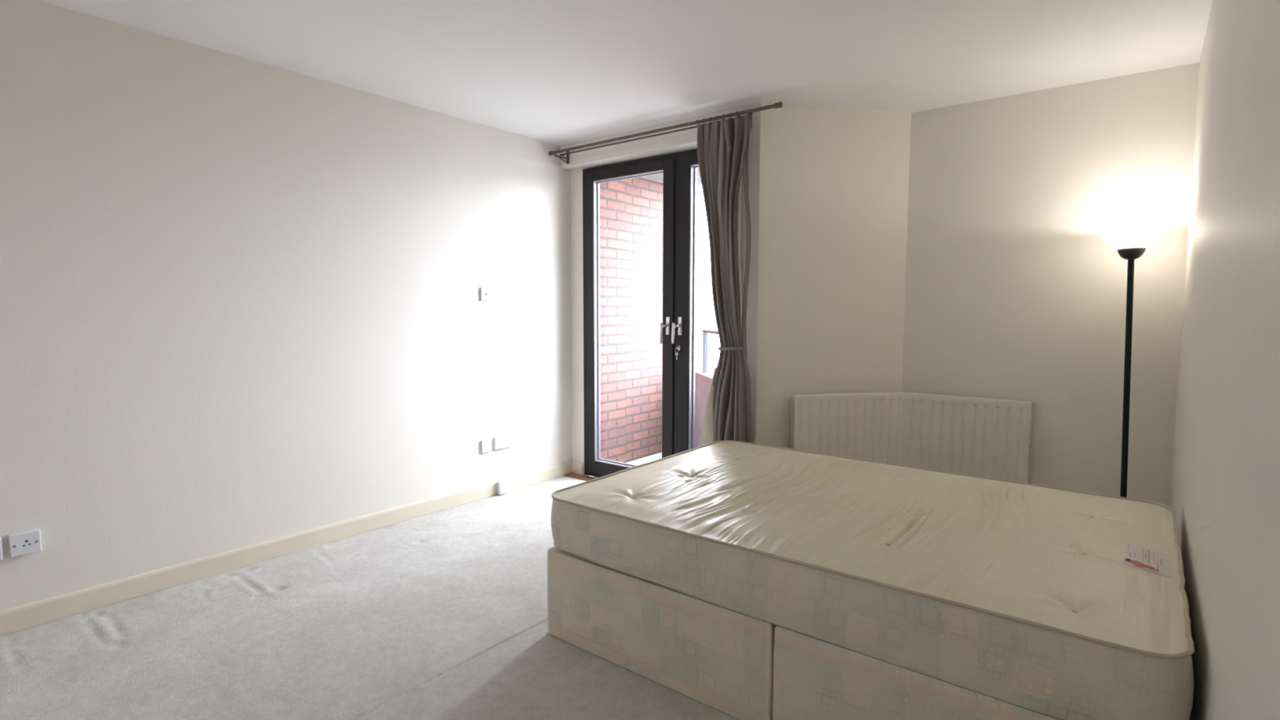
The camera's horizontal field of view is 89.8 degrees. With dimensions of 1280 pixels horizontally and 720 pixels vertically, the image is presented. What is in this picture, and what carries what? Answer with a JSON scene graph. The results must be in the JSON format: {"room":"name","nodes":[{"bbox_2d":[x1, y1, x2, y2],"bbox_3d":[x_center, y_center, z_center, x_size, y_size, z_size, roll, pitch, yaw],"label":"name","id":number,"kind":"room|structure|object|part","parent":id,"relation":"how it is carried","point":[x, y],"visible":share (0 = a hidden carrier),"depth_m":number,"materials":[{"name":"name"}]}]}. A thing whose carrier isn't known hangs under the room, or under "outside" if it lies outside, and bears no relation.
{"room":"bedroom","nodes":[
{"label":"bedroom","id":0,"kind":"room"},
{"bbox_2d":[0,0,572,610],"bbox_3d":[-1.928,-0.201,3.099,0.150,2.420,4.493,4,6,38],"label":"wall","id":1,"kind":"structure","parent":0,"point":[241,304],"depth_m":3.02,"materials":[{"name":"paint"}]},
{"bbox_2d":[0,536,3,559],"bbox_3d":[-2.451,0.712,2.362,0.028,0.086,0.146,4,6,38],"label":"socket","id":2,"kind":"object","parent":1,"relation":"attached to","point":[1,546],"visible":1,"depth_m":2.41,"materials":[{"name":"white plastic"}]},
{"bbox_2d":[8,528,41,557],"bbox_3d":[-2.366,0.704,2.469,0.029,0.086,0.088,4,6,38],"label":"socket","id":3,"kind":"object","parent":1,"relation":"attached to","point":[23,543],"visible":1,"depth_m":2.46,"materials":[{"name":"white plastic"}]},
{"bbox_2d":[0,460,572,635],"bbox_3d":[-1.835,0.939,3.176,0.016,0.092,4.288,4,6,38],"label":"baseboard","id":4,"kind":"structure","parent":1,"relation":"attached to","point":[12,620],"depth_m":3.05,"materials":[{"name":"beige wood"}]},
{"bbox_2d":[480,287,491,301],"bbox_3d":[-0.992,-0.424,4.139,0.015,0.085,0.085,4,6,38],"label":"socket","id":5,"kind":"object","parent":1,"relation":"attached to","point":[485,292],"visible":1,"depth_m":4.13,"materials":[{"name":"white plastic"}]},
{"bbox_2d":[480,438,491,453],"bbox_3d":[-1.006,0.562,4.201,0.015,0.085,0.077,4,6,38],"label":"socket","id":6,"kind":"object","parent":1,"relation":"attached to","point":[486,445],"visible":1,"depth_m":4.19,"materials":[{"name":"white plastic"}]},
{"bbox_2d":[493,434,511,449],"bbox_3d":[-0.919,0.550,4.310,0.016,0.084,0.146,4,6,38],"label":"double socket","id":7,"kind":"object","parent":1,"relation":"attached to","point":[505,441],"visible":1,"depth_m":4.30,"materials":[{"name":"white plastic"}]},
{"bbox_2d":[0,475,738,719],"bbox_3d":[-0.268,1.058,2.361,3.596,0.017,5.037,4,6,38],"label":"floor","id":8,"kind":"structure","parent":0,"point":[442,615],"depth_m":2.35,"materials":[{"name":"beige carpet"}]},
{"bbox_2d":[497,480,506,494],"bbox_3d":[-0.924,0.851,4.289,0.034,0.088,0.060,4,6,38],"label":"cable box","id":9,"kind":"object","parent":8,"relation":"on","point":[501,485],"visible":1,"depth_m":4.27,"materials":[{"name":"white plastic"}]},
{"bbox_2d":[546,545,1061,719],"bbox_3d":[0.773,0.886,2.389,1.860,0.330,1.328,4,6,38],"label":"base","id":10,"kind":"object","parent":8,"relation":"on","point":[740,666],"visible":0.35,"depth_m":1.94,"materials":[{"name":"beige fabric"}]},
{"bbox_3d":[0.414,0.977,2.679,0.947,0.004,1.328,4,6,38],"label":"seam cord","id":11,"kind":"part","parent":10,"relation":"part of","materials":[{"name":"beige fabric"}]},
{"bbox_2d":[551,440,1195,719],"bbox_3d":[0.774,0.612,2.366,1.872,0.220,1.337,4,6,38],"label":"mattress","id":12,"kind":"object","parent":10,"relation":"on","point":[1057,602],"visible":1,"depth_m":1.86,"materials":[{"name":"beige fabric"}]},
{"bbox_2d":[1097,225,1168,497],"bbox_3d":[2.307,0.195,3.044,0.260,1.615,0.260,2,5,38],"label":"floor lamp","id":13,"kind":"object","parent":8,"relation":"on","point":[1131,242],"visible":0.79,"depth_m":3.00,"materials":[{"name":"black metal"}]},
{"bbox_3d":[2.296,-0.496,2.999,0.109,0.054,0.109,2,5,38],"label":"lamp shade","id":14,"kind":"part","parent":13,"relation":"part of","materials":[{"name":"black metal"}]},
{"bbox_3d":[2.295,-0.553,2.996,0.260,0.116,0.260,2,5,38],"label":"lamp shade","id":15,"kind":"part","parent":13,"relation":"part of","materials":[{"name":"white glass"}]},
{"bbox_2d":[599,179,626,462],"bbox_3d":[-0.380,-0.352,5.082,0.300,3.030,0.482,4,6,38],"label":"brick wall","id":16,"kind":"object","parent":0,"point":[612,195],"visible":0.14,"depth_m":5.06,"materials":[{"name":"red brick"}]},
{"bbox_2d":[37,0,1212,146],"bbox_3d":[-0.264,-1.413,2.164,3.796,0.150,5.237,4,6,38],"label":"ceiling","id":17,"kind":"structure","parent":0,"point":[560,73],"depth_m":2.85,"materials":[{"name":"white paint"}]},
{"bbox_2d":[591,452,662,477],"bbox_3d":[0.835,0.966,4.808,2.120,0.150,1.455,4,6,38],"label":"floor","id":18,"kind":"structure","parent":0,"point":[656,456],"depth_m":5.40,"materials":[{"name":"concrete"}]},
{"bbox_2d":[626,177,662,462],"bbox_3d":[0.051,-0.399,5.678,0.318,3.030,0.974,4,6,38],"label":"brick wall","id":19,"kind":"structure","parent":0,"point":[644,197],"depth_m":5.40,"materials":[{"name":"red brick"}]},
{"bbox_2d":[640,168,701,187],"bbox_3d":[0.631,-1.547,4.771,1.549,0.195,1.455,4,6,38],"label":"soffit","id":20,"kind":"structure","parent":0,"point":[658,178],"depth_m":5.26,"materials":[{"name":"white paint"}]},
{"bbox_2d":[694,377,711,448],"bbox_3d":[0.683,0.684,4.968,0.200,0.985,2.049,-1,5,-10],"label":"parapet","id":21,"kind":"object","parent":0,"point":[701,387],"visible":0.07,"depth_m":5.41,"materials":[{"name":"red brick"}]},
{"bbox_2d":[694,366,714,383],"bbox_3d":[0.688,0.168,4.928,0.250,0.049,2.049,-1,5,-10],"label":"coping","id":22,"kind":"object","parent":21,"relation":"on","point":[707,377],"visible":0.22,"depth_m":5.33,"materials":[{"name":"tile"}]},
{"bbox_2d":[702,329,718,373],"bbox_3d":[0.660,-0.020,4.690,0.050,0.362,1.421,-1,5,-10],"label":"balcony railing","id":23,"kind":"object","parent":22,"relation":"on","point":[705,332],"visible":0.34,"depth_m":5.34,"materials":[{"name":"white metal"}]},
{"bbox_3d":[0.545,-0.062,5.367,0.030,0.338,0.045,-1,5,-10],"label":"post","id":24,"kind":"part","parent":23,"relation":"part of","materials":[{"name":"white metal"}]},
{"bbox_3d":[0.661,-0.188,4.676,0.050,0.025,1.419,-1,5,-10],"label":"rail","id":25,"kind":"part","parent":23,"relation":"part of","materials":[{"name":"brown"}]},
{"bbox_2d":[755,102,911,448],"bbox_3d":[1.202,-0.261,3.904,1.101,2.420,0.163,-1,5,-12],"label":"wall","id":26,"kind":"structure","parent":0,"point":[849,168],"depth_m":3.79,"materials":[{"name":"paint"}]},
{"bbox_2d":[560,102,789,480],"bbox_3d":[0.150,-0.289,4.234,1.707,2.420,0.192,4,6,38],"label":"wall","id":27,"kind":"structure","parent":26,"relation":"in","point":[773,132],"depth_m":3.76,"materials":[{"name":"paint"}]},
{"bbox_2d":[572,461,583,475],"bbox_3d":[-0.467,0.811,4.812,0.104,0.092,0.016,4,6,38],"label":"baseboard","id":28,"kind":"structure","parent":27,"relation":"attached to","point":[577,467],"depth_m":4.80,"materials":[{"name":"beige wood"}]},
{"bbox_2d":[585,157,673,475],"bbox_3d":[-0.091,-0.235,4.434,0.763,2.168,0.126,4,6,38],"label":"door","id":29,"kind":"structure","parent":27,"relation":"attached to","point":[595,464],"depth_m":4.58,"materials":[{"name":"black"}]},
{"bbox_3d":[0.160,-0.176,4.196,0.065,0.136,0.030,-2,5,-20],"label":"lever","id":30,"kind":"part","parent":29,"relation":"part of","materials":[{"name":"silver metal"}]},
{"bbox_3d":[0.184,-0.225,4.209,0.028,0.116,0.008,4,6,38],"label":"handle","id":31,"kind":"part","parent":29,"relation":"part of","materials":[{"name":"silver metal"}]},
{"bbox_2d":[547,101,782,164],"bbox_3d":[0.094,-1.391,3.990,1.759,0.087,0.147,4,6,38],"label":"pole","id":32,"kind":"object","parent":27,"relation":"attached to","point":[780,104],"visible":0.95,"depth_m":3.94,"materials":[{"name":"grey metal"}]},
{"bbox_2d":[697,114,752,445],"bbox_3d":[0.488,-0.220,3.709,0.406,2.283,0.156,4,6,38],"label":"curtain","id":33,"kind":"object","parent":32,"relation":"hanging from","point":[722,145],"visible":0.84,"depth_m":3.65,"materials":[{"name":"grey fabric"}]},
{"bbox_2d":[718,346,743,350],"bbox_3d":[0.527,-0.076,3.719,0.145,0.045,0.168,0,5,4],"label":"tieback","id":34,"kind":"object","parent":33,"relation":"attached to","point":[741,348],"visible":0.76,"depth_m":3.65,"materials":[{"name":"grey fabric"}]},
{"bbox_2d":[669,153,738,455],"bbox_3d":[0.399,-0.203,4.050,0.503,2.168,0.126,4,6,38],"label":"door","id":35,"kind":"structure","parent":27,"relation":"attached to","point":[683,168],"depth_m":4.14,"materials":[{"name":"black"}]},
{"bbox_3d":[0.235,-0.171,4.137,0.065,0.136,0.030,-2,5,-20],"label":"lever","id":36,"kind":"part","parent":35,"relation":"part of","materials":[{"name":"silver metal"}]},
{"bbox_2d":[675,346,678,359],"bbox_3d":[0.237,-0.043,4.153,0.023,0.086,0.026,1,5,9],"label":"bunch","id":37,"kind":"object","parent":35,"relation":"hanging from","point":[677,348],"visible":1,"depth_m":4.15,"materials":[{"name":"silver metal"}]},
{"bbox_3d":[0.260,-0.220,4.149,0.028,0.116,0.008,4,6,38],"label":"handle","id":38,"kind":"part","parent":35,"relation":"part of","materials":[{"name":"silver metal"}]},
{"bbox_2d":[902,62,1199,506],"bbox_3d":[2.167,-0.233,3.573,1.294,2.420,0.167,4,6,38],"label":"wall","id":39,"kind":"structure","parent":0,"point":[1014,291],"depth_m":3.41,"materials":[{"name":"paint"}]},
{"bbox_2d":[790,391,1032,483],"bbox_3d":[1.537,0.571,3.779,1.280,0.742,0.341,1,5,12],"label":"radiator","id":40,"kind":"object","parent":39,"relation":"attached to","point":[988,437],"visible":0.71,"depth_m":3.75,"materials":[{"name":"white metal"}]},
{"bbox_2d":[1168,0,1279,719],"bbox_3d":[1.166,-0.041,1.142,0.150,2.420,5.237,4,6,38],"label":"wall","id":41,"kind":"structure","parent":0,"point":[1224,491],"depth_m":1.24,"materials":[{"name":"white paint"}]}
]}

